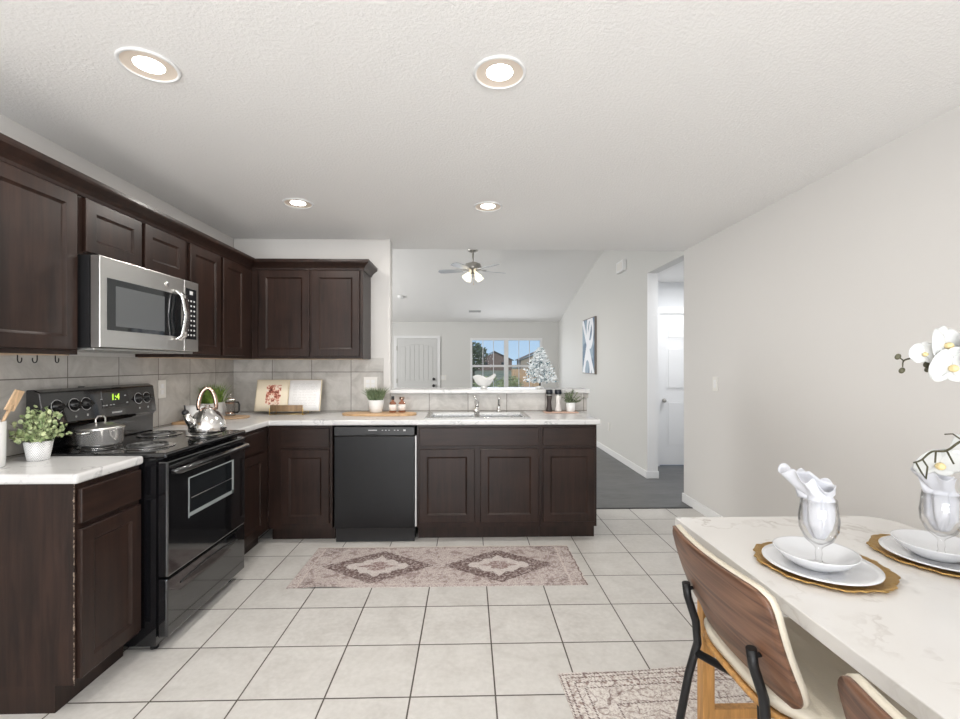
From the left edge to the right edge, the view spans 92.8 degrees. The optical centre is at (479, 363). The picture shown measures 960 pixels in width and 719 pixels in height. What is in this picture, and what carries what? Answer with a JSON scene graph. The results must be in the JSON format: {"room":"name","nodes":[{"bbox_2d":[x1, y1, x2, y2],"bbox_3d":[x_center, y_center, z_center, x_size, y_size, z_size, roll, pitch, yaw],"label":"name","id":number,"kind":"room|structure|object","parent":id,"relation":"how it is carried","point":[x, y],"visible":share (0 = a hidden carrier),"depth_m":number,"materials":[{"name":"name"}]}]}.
{"room":"kitchen","nodes":[
{"label":"kitchen","id":0,"kind":"room"},
{"bbox_2d":[0,114,233,458],"bbox_3d":[-2.140,0.118,0.782,0.120,2.440,6.670,0,0,-1],"label":"wall","id":1,"kind":"structure","parent":0,"point":[10,128],"depth_m":2.54,"materials":[{"name":"white paint"}]},
{"bbox_2d":[0,161,76,354],"bbox_3d":[-1.944,-0.410,1.825,0.316,0.744,0.455,0,0,-1],"label":"upper cabinet","id":2,"kind":"object","parent":1,"relation":"attached to","point":[38,216],"visible":0.95,"depth_m":1.85,"materials":[{"name":"brown wood"}]},
{"bbox_2d":[0,133,377,277],"bbox_3d":[-1.700,-0.802,2.862,0.899,0.080,2.757,0,0,22],"label":"crown molding","id":3,"kind":"structure","parent":2,"relation":"attached to","point":[17,154],"depth_m":2.39,"materials":[{"name":"brown wood"}]},
{"bbox_2d":[0,355,233,458],"bbox_3d":[-2.126,0.190,2.799,0.008,0.461,2.382,0,0,-1],"label":"backsplash","id":4,"kind":"structure","parent":1,"relation":"attached to","point":[183,377],"depth_m":2.66,"materials":[{"name":"tile"}]},
{"bbox_2d":[77,195,184,279],"bbox_3d":[-1.959,-0.639,2.438,0.316,0.285,0.762,0,0,-1],"label":"upper cabinet","id":5,"kind":"object","parent":1,"relation":"attached to","point":[102,230],"visible":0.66,"depth_m":2.32,"materials":[{"name":"brown wood"}]},
{"bbox_2d":[77,255,197,353],"bbox_3d":[-1.890,-0.277,2.429,0.442,0.430,0.750,0,0,-1],"label":"microwave","id":6,"kind":"object","parent":5,"relation":"attached to","point":[125,308],"visible":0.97,"depth_m":2.26,"materials":[{"name":"silver metal"}]},
{"bbox_2d":[158,380,165,398],"bbox_3d":[-2.124,0.168,3.053,0.008,0.120,0.075,0,0,-1],"label":"wall outlet","id":7,"kind":"object","parent":1,"relation":"attached to","point":[161,383],"visible":1,"depth_m":3.04,"materials":[{"name":"white plastic"}]},
{"bbox_2d":[135,241,262,359],"bbox_3d":[-1.983,-0.410,3.407,0.316,0.744,1.170,0,0,-1],"label":"upper cabinet","id":8,"kind":"object","parent":1,"relation":"attached to","point":[224,285],"visible":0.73,"depth_m":3.20,"materials":[{"name":"brown wood"}]},
{"bbox_2d":[0,447,787,718],"bbox_3d":[-0.262,1.363,4.105,7.920,0.050,13.220,0,0,-1],"label":"floor","id":9,"kind":"structure","parent":0,"point":[258,648],"depth_m":2.23,"materials":[{"name":"tile"}]},
{"bbox_2d":[0,465,140,713],"bbox_3d":[-1.822,0.899,1.918,0.563,0.878,0.345,0,0,-1],"label":"base cabinet","id":10,"kind":"object","parent":9,"relation":"on","point":[70,554],"visible":0.93,"depth_m":1.75,"materials":[{"name":"brown wood"}]},
{"bbox_2d":[0,456,142,483],"bbox_3d":[-1.819,0.440,1.912,0.561,0.039,0.363,0,0,-1],"label":"countertop","id":11,"kind":"structure","parent":10,"relation":"on","point":[57,469],"depth_m":1.85,"materials":[{"name":"white stone"}]},
{"bbox_2d":[0,420,6,467],"bbox_3d":[-1.991,0.327,1.844,0.114,0.186,0.114,0,0,-1],"label":"utensil crock","id":12,"kind":"object","parent":11,"relation":"on","point":[3,425],"visible":0.94,"depth_m":1.86,"materials":[{"name":"white ceramic"}]},
{"bbox_2d":[1,389,24,421],"bbox_3d":[-1.961,0.253,1.874,0.034,0.297,0.134,0,0,44],"label":"wooden spatula","id":13,"kind":"object","parent":12,"relation":"in","point":[16,396],"visible":0.98,"depth_m":1.89,"materials":[{"name":"brown wood"}]},
{"bbox_2d":[8,405,71,461],"bbox_3d":[-1.928,0.299,1.994,0.194,0.241,0.150,0,0,-1],"label":"potted plant","id":14,"kind":"object","parent":11,"relation":"on","point":[38,435],"visible":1,"depth_m":1.98,"materials":[{"name":"green plant"}]},
{"bbox_2d":[26,383,249,649],"bbox_3d":[-1.749,0.727,2.482,0.690,1.222,0.758,0,0,-1],"label":"range","id":15,"kind":"object","parent":9,"relation":"on","point":[192,501],"visible":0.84,"depth_m":2.30,"materials":[{"name":"black metal"}]},
{"bbox_2d":[73,415,124,446],"bbox_3d":[-1.892,0.326,2.279,0.196,0.141,0.232,0,0,35],"label":"stock pot","id":16,"kind":"object","parent":15,"relation":"on","point":[97,433],"visible":1,"depth_m":2.21,"materials":[{"name":"silver metal"}]},
{"bbox_2d":[51,430,244,457],"bbox_3d":[-1.777,0.424,2.482,0.635,0.025,0.758,0,0,-1],"label":"cooktop","id":17,"kind":"object","parent":15,"relation":"in","point":[144,443],"depth_m":2.31,"materials":[{"name":"black ceramic"}]},
{"bbox_2d":[182,386,226,433],"bbox_3d":[-1.595,0.263,2.673,0.200,0.266,0.230,0,0,-1],"label":"tea kettle","id":18,"kind":"object","parent":15,"relation":"on","point":[207,420],"visible":1,"depth_m":2.62,"materials":[{"name":"silver metal"}]},
{"bbox_2d":[237,426,267,554],"bbox_3d":[-1.846,0.899,3.137,0.575,0.878,0.540,0,0,-1],"label":"base cabinet","id":19,"kind":"object","parent":9,"relation":"on","point":[256,455],"visible":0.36,"depth_m":3.20,"materials":[{"name":"brown wood"}]},
{"bbox_2d":[268,425,337,538],"bbox_3d":[-1.352,0.899,3.705,0.475,0.878,0.605,0,0,-1],"label":"base cabinet","id":20,"kind":"object","parent":9,"relation":"on","point":[300,458],"visible":0.88,"depth_m":3.41,"materials":[{"name":"brown wood"}]},
{"bbox_2d":[334,425,417,541],"bbox_3d":[-0.788,0.904,3.701,0.610,0.868,0.601,0,0,-1],"label":"dishwasher","id":21,"kind":"object","parent":9,"relation":"on","point":[375,466],"visible":1,"depth_m":3.41,"materials":[{"name":"black plastic"}]},
{"bbox_2d":[286,545,587,588],"bbox_3d":[-0.258,1.330,3.046,1.810,0.014,0.608,0,0,-1],"label":"runner rug","id":22,"kind":"object","parent":9,"relation":"on","point":[525,565],"visible":1,"depth_m":3.00,"materials":[{"name":"beige fabric"}]},
{"bbox_2d":[417,425,539,537],"bbox_3d":[-0.015,0.899,3.738,0.932,0.878,0.605,0,0,-1],"label":"base cabinet","id":23,"kind":"object","parent":9,"relation":"on","point":[473,480],"visible":0.95,"depth_m":3.44,"materials":[{"name":"brown wood"}]},
{"bbox_2d":[153,411,600,432],"bbox_3d":[-0.612,0.440,3.462,3.051,0.039,1.129,0,0,-1],"label":"countertop","id":24,"kind":"structure","parent":23,"relation":"on","point":[257,420],"depth_m":3.45,"materials":[{"name":"white stone"}]},
{"bbox_2d":[172,420,185,424],"bbox_3d":[-2.053,0.411,3.250,0.150,0.018,0.200,0,0,-1],"label":"wooden board","id":25,"kind":"object","parent":24,"relation":"on","point":[182,422],"visible":0.29,"depth_m":3.15,"materials":[{"name":"brown wood"}]},
{"bbox_2d":[186,405,203,415],"bbox_3d":[-2.044,0.350,3.275,0.116,0.102,0.116,0,0,-1],"label":"canister","id":26,"kind":"object","parent":25,"relation":"on","point":[192,410],"visible":0.21,"depth_m":3.22,"materials":[{"name":"white ceramic"}]},
{"bbox_2d":[198,383,231,415],"bbox_3d":[-2.083,0.282,3.556,0.230,0.276,0.372,0,0,-1],"label":"potted grass","id":27,"kind":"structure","parent":24,"relation":"on","point":[207,398],"depth_m":3.56,"materials":[{"name":"green plant"}]},
{"bbox_2d":[201,402,224,415],"bbox_3d":[-2.087,0.361,3.564,0.100,0.118,0.200,0,0,-1],"label":"planter","id":28,"kind":"object","parent":27,"relation":"attached to","point":[221,405],"depth_m":3.59,"materials":[{"name":"white ceramic"}]},
{"bbox_2d":[224,415,249,419],"bbox_3d":[-1.914,0.414,3.554,0.226,0.012,0.226,0,0,-1],"label":"round tray","id":29,"kind":"object","parent":24,"relation":"on","point":[231,417],"visible":0.67,"depth_m":3.52,"materials":[{"name":"beige wood"}]},
{"bbox_2d":[225,394,239,415],"bbox_3d":[-1.952,0.323,3.618,0.125,0.176,0.078,0,0,-1],"label":"press","id":30,"kind":"object","parent":29,"relation":"on","point":[230,398],"visible":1,"depth_m":3.60,"materials":[{"name":"clear glass"}]},
{"bbox_2d":[269,405,308,414],"bbox_3d":[-1.596,0.301,3.853,0.277,0.239,0.204,0,0,-1],"label":"cookbook stand","id":31,"kind":"object","parent":24,"relation":"on","point":[273,408],"visible":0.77,"depth_m":3.76,"materials":[{"name":"brown wood"}]},
{"bbox_2d":[254,380,321,410],"bbox_3d":[-1.611,0.264,3.837,0.544,0.261,0.088,0,0,-1],"label":"open cookbook","id":32,"kind":"object","parent":31,"relation":"on","point":[307,393],"visible":0.88,"depth_m":3.83,"materials":[{"name":"beige paper"}]},
{"bbox_2d":[342,411,416,415],"bbox_3d":[-0.829,0.411,3.771,0.610,0.018,0.230,0,0,1],"label":"cutting board","id":33,"kind":"object","parent":24,"relation":"on","point":[358,413],"visible":0.98,"depth_m":3.71,"materials":[{"name":"brown wood"}]},
{"bbox_2d":[361,387,389,412],"bbox_3d":[-0.862,0.292,3.787,0.260,0.218,0.248,0,0,40],"label":"potted plant","id":34,"kind":"object","parent":33,"relation":"on","point":[375,397],"visible":1,"depth_m":3.75,"materials":[{"name":"green plant"}]},
{"bbox_2d":[389,396,395,412],"bbox_3d":[-0.722,0.333,3.783,0.060,0.137,0.060,0,0,-1],"label":"oil bottle","id":35,"kind":"object","parent":33,"relation":"on","point":[392,407],"visible":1,"depth_m":3.77,"materials":[{"name":"orange glass"}]},
{"bbox_2d":[398,397,405,411],"bbox_3d":[-0.650,0.337,3.805,0.060,0.130,0.060,0,0,-1],"label":"oil bottle","id":36,"kind":"object","parent":33,"relation":"on","point":[400,406],"visible":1,"depth_m":3.79,"materials":[{"name":"orange glass"}]},
{"bbox_2d":[473,396,479,411],"bbox_3d":[-0.026,0.343,3.878,0.060,0.140,0.216,0,0,-1],"label":"faucet","id":37,"kind":"object","parent":24,"relation":"on","point":[476,402],"visible":1,"depth_m":3.94,"materials":[{"name":"silver metal"}]},
{"bbox_2d":[424,411,530,418],"bbox_3d":[-0.023,0.501,3.751,0.820,0.177,0.470,0,0,-1],"label":"sink","id":38,"kind":"object","parent":24,"relation":"in","point":[432,414],"visible":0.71,"depth_m":3.90,"materials":[{"name":"silver metal"}]},
{"bbox_2d":[496,397,500,411],"bbox_3d":[0.164,0.347,3.960,0.044,0.130,0.044,0,0,-1],"label":"sprayer","id":39,"kind":"object","parent":38,"relation":"on","point":[498,398],"visible":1,"depth_m":3.95,"materials":[{"name":"silver metal"}]},
{"bbox_2d":[543,411,578,412],"bbox_3d":[0.697,0.415,3.949,0.290,0.010,0.110,0,0,-1],"label":"serving board","id":40,"kind":"object","parent":24,"relation":"on","point":[543,411],"visible":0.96,"depth_m":3.90,"materials":[{"name":"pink wood"}]},
{"bbox_2d":[546,389,552,411],"bbox_3d":[0.599,0.316,3.956,0.060,0.188,0.060,0,0,-1],"label":"pepper mill","id":41,"kind":"object","parent":40,"relation":"on","point":[549,392],"visible":1,"depth_m":3.94,"materials":[{"name":"grey"}]},
{"bbox_2d":[555,389,561,411],"bbox_3d":[0.677,0.316,3.958,0.060,0.188,0.060,0,0,-1],"label":"salt mill","id":42,"kind":"object","parent":40,"relation":"on","point":[558,392],"visible":1,"depth_m":3.94,"materials":[{"name":"white"}]},
{"bbox_2d":[562,389,584,411],"bbox_3d":[0.813,0.310,3.942,0.203,0.199,0.134,0,0,-1],"label":"potted plant","id":43,"kind":"object","parent":40,"relation":"on","point":[570,404],"visible":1,"depth_m":3.92,"materials":[{"name":"green plant"}]},
{"bbox_2d":[539,425,596,536],"bbox_3d":[0.666,0.899,3.755,0.428,0.878,0.605,0,0,-1],"label":"base cabinet","id":44,"kind":"object","parent":9,"relation":"on","point":[568,453],"visible":0.8,"depth_m":3.46,"materials":[{"name":"brown wood"}]},
{"bbox_2d":[597,507,691,508],"bbox_3d":[1.465,1.335,4.238,1.040,0.006,0.030,0,0,-1],"label":"trim","id":45,"kind":"structure","parent":9,"relation":"on","point":[597,507],"depth_m":4.24,"materials":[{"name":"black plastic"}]},
{"bbox_2d":[557,665,753,718],"bbox_3d":[0.849,1.335,1.349,0.920,0.004,1.326,0,0,-5],"label":"rug","id":46,"kind":"object","parent":9,"relation":"on","point":[649,693],"visible":0.52,"depth_m":1.85,"materials":[{"name":"beige fabric"}]},
{"bbox_2d":[672,524,916,718],"bbox_3d":[0.895,0.931,1.311,0.590,0.802,0.513,0,0,-1],"label":"dining chair","id":47,"kind":"object","parent":46,"relation":"on","point":[783,668],"visible":0.82,"depth_m":1.21,"materials":[{"name":"brown wood"}]},
{"bbox_2d":[675,524,809,708],"bbox_3d":[0.706,0.688,1.306,0.145,0.315,0.513,0,0,-1],"label":"cushion","id":48,"kind":"object","parent":47,"relation":"on","point":[743,620],"depth_m":1.16,"materials":[{"name":"beige fabric"}]},
{"bbox_2d":[704,617,916,718],"bbox_3d":[0.949,0.858,1.312,0.483,0.068,0.475,0,0,-1],"label":"seat cushion","id":49,"kind":"object","parent":47,"relation":"on","point":[820,668],"depth_m":1.24,"materials":[{"name":"beige fabric"}]},
{"bbox_2d":[675,516,959,718],"bbox_3d":[1.170,0.960,1.012,0.810,0.744,1.505,0,0,-1],"label":"dining table","id":50,"kind":"object","parent":46,"relation":"on","point":[905,640],"visible":0.56,"depth_m":1.11,"materials":[{"name":"white stone"}]},
{"bbox_2d":[753,542,900,592],"bbox_3d":[0.989,0.582,1.327,0.345,0.012,0.341,0,0,-1],"label":"charger plate","id":51,"kind":"object","parent":50,"relation":"on","point":[891,580],"visible":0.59,"depth_m":1.23,"materials":[{"name":"gold metal"}]},
{"bbox_2d":[762,543,885,585],"bbox_3d":[0.971,0.574,1.306,0.282,0.019,0.282,0,0,-1],"label":"dinner plate","id":52,"kind":"object","parent":51,"relation":"on","point":[865,573],"visible":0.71,"depth_m":1.25,"materials":[{"name":"white ceramic"}]},
{"bbox_2d":[772,536,861,572],"bbox_3d":[0.963,0.555,1.312,0.208,0.045,0.208,0,0,-1],"label":"bowl","id":53,"kind":"object","parent":52,"relation":"on","point":[797,549],"visible":0.98,"depth_m":1.34,"materials":[{"name":"white ceramic"}]},
{"bbox_2d":[798,498,840,563],"bbox_3d":[0.959,0.476,1.294,0.098,0.190,0.098,0,0,-1],"label":"goblet","id":54,"kind":"object","parent":53,"relation":"in","point":[836,502],"visible":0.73,"depth_m":1.28,"materials":[{"name":"clear glass"}]},
{"bbox_2d":[778,463,835,539],"bbox_3d":[0.931,0.393,1.305,0.135,0.202,0.100,0,0,32],"label":"napkin","id":55,"kind":"object","parent":54,"relation":"in","point":[819,518],"visible":1,"depth_m":1.28,"materials":[{"name":"grey fabric"}]},
{"bbox_2d":[866,534,959,577],"bbox_3d":[1.396,0.582,1.387,0.344,0.012,0.341,0,0,-21],"label":"charger plate","id":56,"kind":"object","parent":50,"relation":"on","point":[873,542],"visible":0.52,"depth_m":1.36,"materials":[{"name":"gold metal"}]},
{"bbox_2d":[878,535,959,571],"bbox_3d":[1.379,0.574,1.367,0.282,0.019,0.282,0,0,-1],"label":"dinner plate","id":57,"kind":"object","parent":56,"relation":"on","point":[889,543],"visible":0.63,"depth_m":1.37,"materials":[{"name":"white ceramic"}]},
{"bbox_2d":[890,529,959,563],"bbox_3d":[1.370,0.555,1.372,0.208,0.045,0.208,0,0,-1],"label":"bowl","id":58,"kind":"object","parent":57,"relation":"on","point":[922,543],"visible":1,"depth_m":1.41,"materials":[{"name":"white ceramic"}]},
{"bbox_2d":[918,489,959,552],"bbox_3d":[1.367,0.476,1.354,0.098,0.190,0.098,0,0,-1],"label":"goblet","id":59,"kind":"object","parent":58,"relation":"in","point":[921,489],"visible":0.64,"depth_m":1.37,"materials":[{"name":"clear glass"}]},
{"bbox_2d":[910,465,959,531],"bbox_3d":[1.343,0.393,1.352,0.136,0.202,0.106,0,0,-21],"label":"napkin","id":60,"kind":"object","parent":59,"relation":"in","point":[941,510],"visible":0.94,"depth_m":1.33,"materials":[{"name":"grey fabric"}]},
{"bbox_2d":[894,326,959,478],"bbox_3d":[1.212,0.248,1.113,0.363,0.679,0.175,0,0,20],"label":"orchid","id":61,"kind":"object","parent":50,"relation":"on","point":[941,357],"visible":1,"depth_m":1.10,"materials":[{"name":"white plant"}]},
{"bbox_2d":[837,674,906,718],"bbox_3d":[0.884,0.933,0.577,0.590,0.802,0.513,0,0,-1],"label":"dining chair","id":62,"kind":"object","parent":46,"relation":"on","point":[859,699],"visible":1,"depth_m":0.76,"materials":[{"name":"brown wood"}]},
{"bbox_2d":[234,238,587,413],"bbox_3d":[-0.600,0.118,4.087,3.124,2.440,0.138,0,0,-1],"label":"wall","id":63,"kind":"structure","parent":0,"point":[378,251],"depth_m":4.03,"materials":[{"name":"white paint"}]},
{"bbox_2d":[234,358,383,411],"bbox_3d":[-1.505,0.183,4.010,1.310,0.474,0.008,0,0,-1],"label":"backsplash","id":64,"kind":"structure","parent":63,"relation":"attached to","point":[342,380],"depth_m":4.01,"materials":[{"name":"tile"}]},
{"bbox_2d":[252,270,370,359],"bbox_3d":[-1.404,-0.410,3.848,0.897,0.744,0.313,0,0,-1],"label":"upper cabinet","id":65,"kind":"object","parent":63,"relation":"attached to","point":[297,314],"visible":0.98,"depth_m":3.70,"materials":[{"name":"brown wood"}]},
{"bbox_2d":[364,377,376,389],"bbox_3d":[-0.962,0.173,4.015,0.118,0.118,0.008,0,0,-1],"label":"wall outlet","id":66,"kind":"object","parent":63,"relation":"attached to","point":[370,382],"visible":0.94,"depth_m":4.01,"materials":[{"name":"white plastic"}]},
{"bbox_2d":[366,380,374,387],"bbox_3d":[-0.962,0.173,4.013,0.078,0.068,0.004,0,0,-1],"label":"socket","id":67,"kind":"object","parent":66,"relation":"attached to","point":[369,383],"depth_m":4.01,"materials":[{"name":"white paint"}]},
{"bbox_2d":[390,387,589,393],"bbox_3d":[0.088,0.241,4.176,1.760,0.036,0.335,0,0,-1],"label":"bar","id":68,"kind":"object","parent":63,"relation":"on","point":[495,389],"visible":1,"depth_m":4.01,"materials":[{"name":"white stone"}]},
{"bbox_2d":[473,374,495,388],"bbox_3d":[0.037,0.156,4.172,0.213,0.134,0.160,0,0,-1],"label":"bowl","id":69,"kind":"object","parent":68,"relation":"on","point":[482,381],"visible":1,"depth_m":4.12,"materials":[{"name":"white ceramic"}]},
{"bbox_2d":[523,347,558,387],"bbox_3d":[0.552,0.032,4.210,0.330,0.382,0.289,0,0,-6],"label":"tree","id":70,"kind":"object","parent":68,"relation":"on","point":[540,366],"visible":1,"depth_m":4.18,"materials":[{"name":"white plastic"}]},
{"bbox_2d":[392,322,557,388],"bbox_3d":[-1.159,0.173,10.634,6.210,2.330,0.120,0,0,-1],"label":"wall","id":71,"kind":"structure","parent":0,"point":[455,337],"depth_m":10.59,"materials":[{"name":"white paint"}]},
{"bbox_2d":[394,336,439,387],"bbox_3d":[-1.451,0.343,10.510,1.060,1.990,0.115,0,0,-1],"label":"door","id":72,"kind":"structure","parent":71,"relation":"in","point":[416,361],"depth_m":10.53,"materials":[{"name":"grey paint"}]},
{"bbox_2d":[440,375,445,379],"bbox_3d":[-0.863,0.318,10.577,0.160,0.120,0.010,0,0,-1],"label":"light switch","id":73,"kind":"object","parent":71,"relation":"attached to","point":[442,377],"visible":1,"depth_m":10.58,"materials":[{"name":"white plastic"}]},
{"bbox_2d":[470,338,541,387],"bbox_3d":[0.611,-0.012,10.668,1.680,1.180,0.100,0,0,-1],"label":"window","id":74,"kind":"structure","parent":71,"relation":"in","point":[505,350],"depth_m":10.62,"materials":[{"name":"white paint"}]},
{"bbox_2d":[0,0,959,281],"bbox_3d":[0.816,-1.119,1.806,6.080,0.085,8.570,0,0,-1],"label":"ceiling","id":75,"kind":"structure","parent":0,"point":[630,125],"depth_m":1.96,"materials":[{"name":"white paint"}]},
{"bbox_2d":[114,46,181,82],"bbox_3d":[-1.220,-1.098,1.685,0.202,0.008,0.202,0,0,-1],"label":"recessed light","id":76,"kind":"object","parent":75,"relation":"in","point":[146,64],"visible":1,"depth_m":1.68,"materials":[{"name":"white paint"}]},
{"bbox_2d":[282,198,313,208],"bbox_3d":[-1.246,-1.098,3.130,0.202,0.008,0.202,0,0,-1],"label":"recessed light","id":77,"kind":"object","parent":75,"relation":"in","point":[298,203],"visible":1,"depth_m":3.13,"materials":[{"name":"white paint"}]},
{"bbox_2d":[474,201,501,211],"bbox_3d":[0.056,-1.098,3.192,0.202,0.008,0.202,0,0,-1],"label":"recessed light","id":78,"kind":"object","parent":75,"relation":"in","point":[486,206],"visible":1,"depth_m":3.19,"materials":[{"name":"white paint"}]},
{"bbox_2d":[473,55,525,89],"bbox_3d":[0.074,-1.098,1.727,0.202,0.008,0.202,0,0,-1],"label":"recessed light","id":79,"kind":"object","parent":75,"relation":"in","point":[503,71],"visible":1,"depth_m":1.72,"materials":[{"name":"white paint"}]},
{"bbox_2d":[392,249,602,321],"bbox_3d":[-1.141,-1.705,7.484,6.330,1.521,6.420,0,0,-1],"label":"ceiling","id":80,"kind":"structure","parent":0,"point":[530,285],"depth_m":8.45,"materials":[{"name":"white paint"}]},
{"bbox_2d":[438,250,499,284],"bbox_3d":[-0.120,-1.509,7.037,1.054,0.602,1.032,0,0,-1],"label":"ceiling fan","id":81,"kind":"object","parent":80,"relation":"hanging from","point":[472,267],"visible":0.98,"depth_m":6.93,"materials":[{"name":"silver metal"}]},
{"bbox_2d":[658,282,683,306],"bbox_3d":[2.905,0.088,6.084,1.690,2.500,0.120,0,0,-1],"label":"wall","id":82,"kind":"structure","parent":0,"point":[670,294],"depth_m":6.01,"materials":[{"name":"white paint"}]},
{"bbox_2d":[658,307,683,465],"bbox_3d":[2.742,0.293,6.001,0.920,2.090,0.108,0,0,-1],"label":"door","id":83,"kind":"structure","parent":82,"relation":"in","point":[670,319],"depth_m":6.01,"materials":[{"name":"white paint"}]},
{"bbox_2d":[558,105,959,537],"bbox_3d":[2.049,-0.513,4.102,0.120,3.701,13.100,0,0,-1],"label":"wall","id":84,"kind":"structure","parent":0,"point":[801,309],"depth_m":2.79,"materials":[{"name":"white paint"}]},
{"bbox_2d":[583,316,596,373],"bbox_3d":[1.875,-0.307,7.849,0.039,0.950,0.790,0,0,-1],"label":"wall art","id":85,"kind":"object","parent":84,"relation":"attached to","point":[590,324],"visible":1,"depth_m":7.69,"materials":[{"name":"grey"}]},
{"bbox_2d":[616,259,625,273],"bbox_3d":[1.911,-1.317,6.189,0.053,0.150,0.280,0,0,-1],"label":"door chime","id":86,"kind":"object","parent":84,"relation":"attached to","point":[621,265],"visible":1,"depth_m":6.13,"materials":[{"name":"white paint"}]},
{"bbox_2d":[617,262,621,271],"bbox_3d":[1.886,-1.317,6.189,0.003,0.100,0.200,0,0,-1],"label":"grille","id":87,"kind":"object","parent":86,"relation":"attached to","point":[619,265],"depth_m":6.17,"materials":[{"name":"white plastic"}]},
{"bbox_2d":[597,441,658,478],"bbox_3d":[1.952,1.296,7.994,0.148,0.085,5.314,0,0,-1],"label":"baseboard","id":88,"kind":"structure","parent":84,"relation":"attached to","point":[647,474],"depth_m":5.86,"materials":[{"name":"white paint"}]},
{"bbox_2d":[647,273,657,470],"bbox_3d":[2.013,0.138,5.674,0.126,2.400,0.656,0,0,-1],"label":"trim","id":89,"kind":"structure","parent":84,"relation":"attached to","point":[652,278],"depth_m":5.34,"materials":[{"name":"white paint"}]},
{"bbox_2d":[682,493,722,516],"bbox_3d":[2.117,1.296,1.065,0.134,0.085,6.784,0,0,-1],"label":"baseboard","id":90,"kind":"structure","parent":84,"relation":"attached to","point":[686,499],"depth_m":4.12,"materials":[{"name":"white paint"}]},
{"bbox_2d":[713,377,717,390],"bbox_3d":[1.990,0.168,3.870,0.010,0.120,0.075,0,0,-1],"label":"light switch","id":91,"kind":"object","parent":84,"relation":"attached to","point":[715,379],"visible":1,"depth_m":3.85,"materials":[{"name":"white plastic"}]},
{"label":"outside","id":92,"kind":"structure","parent":0,"visible":0},
{"bbox_2d":[472,367,519,386],"bbox_3d":[-3.110,1.988,125.361,180.000,0.500,229.200,0,0,-1],"label":"ground","id":93,"kind":"structure","parent":92,"point":[477,372],"depth_m":75.65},
{"bbox_2d":[472,342,487,382],"bbox_3d":[-0.442,0.084,31.994,2.140,3.309,2.043,0,0,-1],"label":"tree","id":94,"kind":"object","parent":93,"relation":"on","point":[477,356],"visible":0.52,"depth_m":31.61,"materials":[{"name":"green plant"}]},
{"bbox_2d":[472,376,503,386],"bbox_3d":[0.342,1.168,22.013,1.614,1.228,1.266,0,0,-1],"label":"bush","id":95,"kind":"object","parent":93,"relation":"on","point":[497,381],"visible":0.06,"depth_m":21.91,"materials":[{"name":"green plant"}]},
{"bbox_2d":[477,351,513,369],"bbox_3d":[3.811,-0.912,128.634,10.500,5.300,9.800,0,0,-1],"label":"house","id":96,"kind":"structure","parent":93,"relation":"on","point":[498,358],"depth_m":124.15,"materials":[{"name":"brown brick"}]},
{"bbox_2d":[498,375,523,386],"bbox_3d":[1.616,1.163,24.044,1.412,1.238,1.240,0,0,-1],"label":"bush","id":97,"kind":"object","parent":93,"relation":"on","point":[514,376],"visible":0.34,"depth_m":23.87,"materials":[{"name":"green plant"}]},
{"bbox_2d":[512,369,538,386],"bbox_3d":[5.954,1.063,34.198,7.200,1.350,0.080,0,0,-1],"label":"wooden fence","id":98,"kind":"object","parent":93,"relation":"on","point":[521,379],"visible":0.08,"depth_m":34.09,"materials":[{"name":"brown wood"}]},
{"bbox_2d":[515,351,535,370],"bbox_3d":[14.906,-0.862,116.906,11.000,5.200,9.800,0,0,-1],"label":"house","id":99,"kind":"structure","parent":93,"relation":"on","point":[522,361],"depth_m":112.35,"materials":[{"name":"beige"}]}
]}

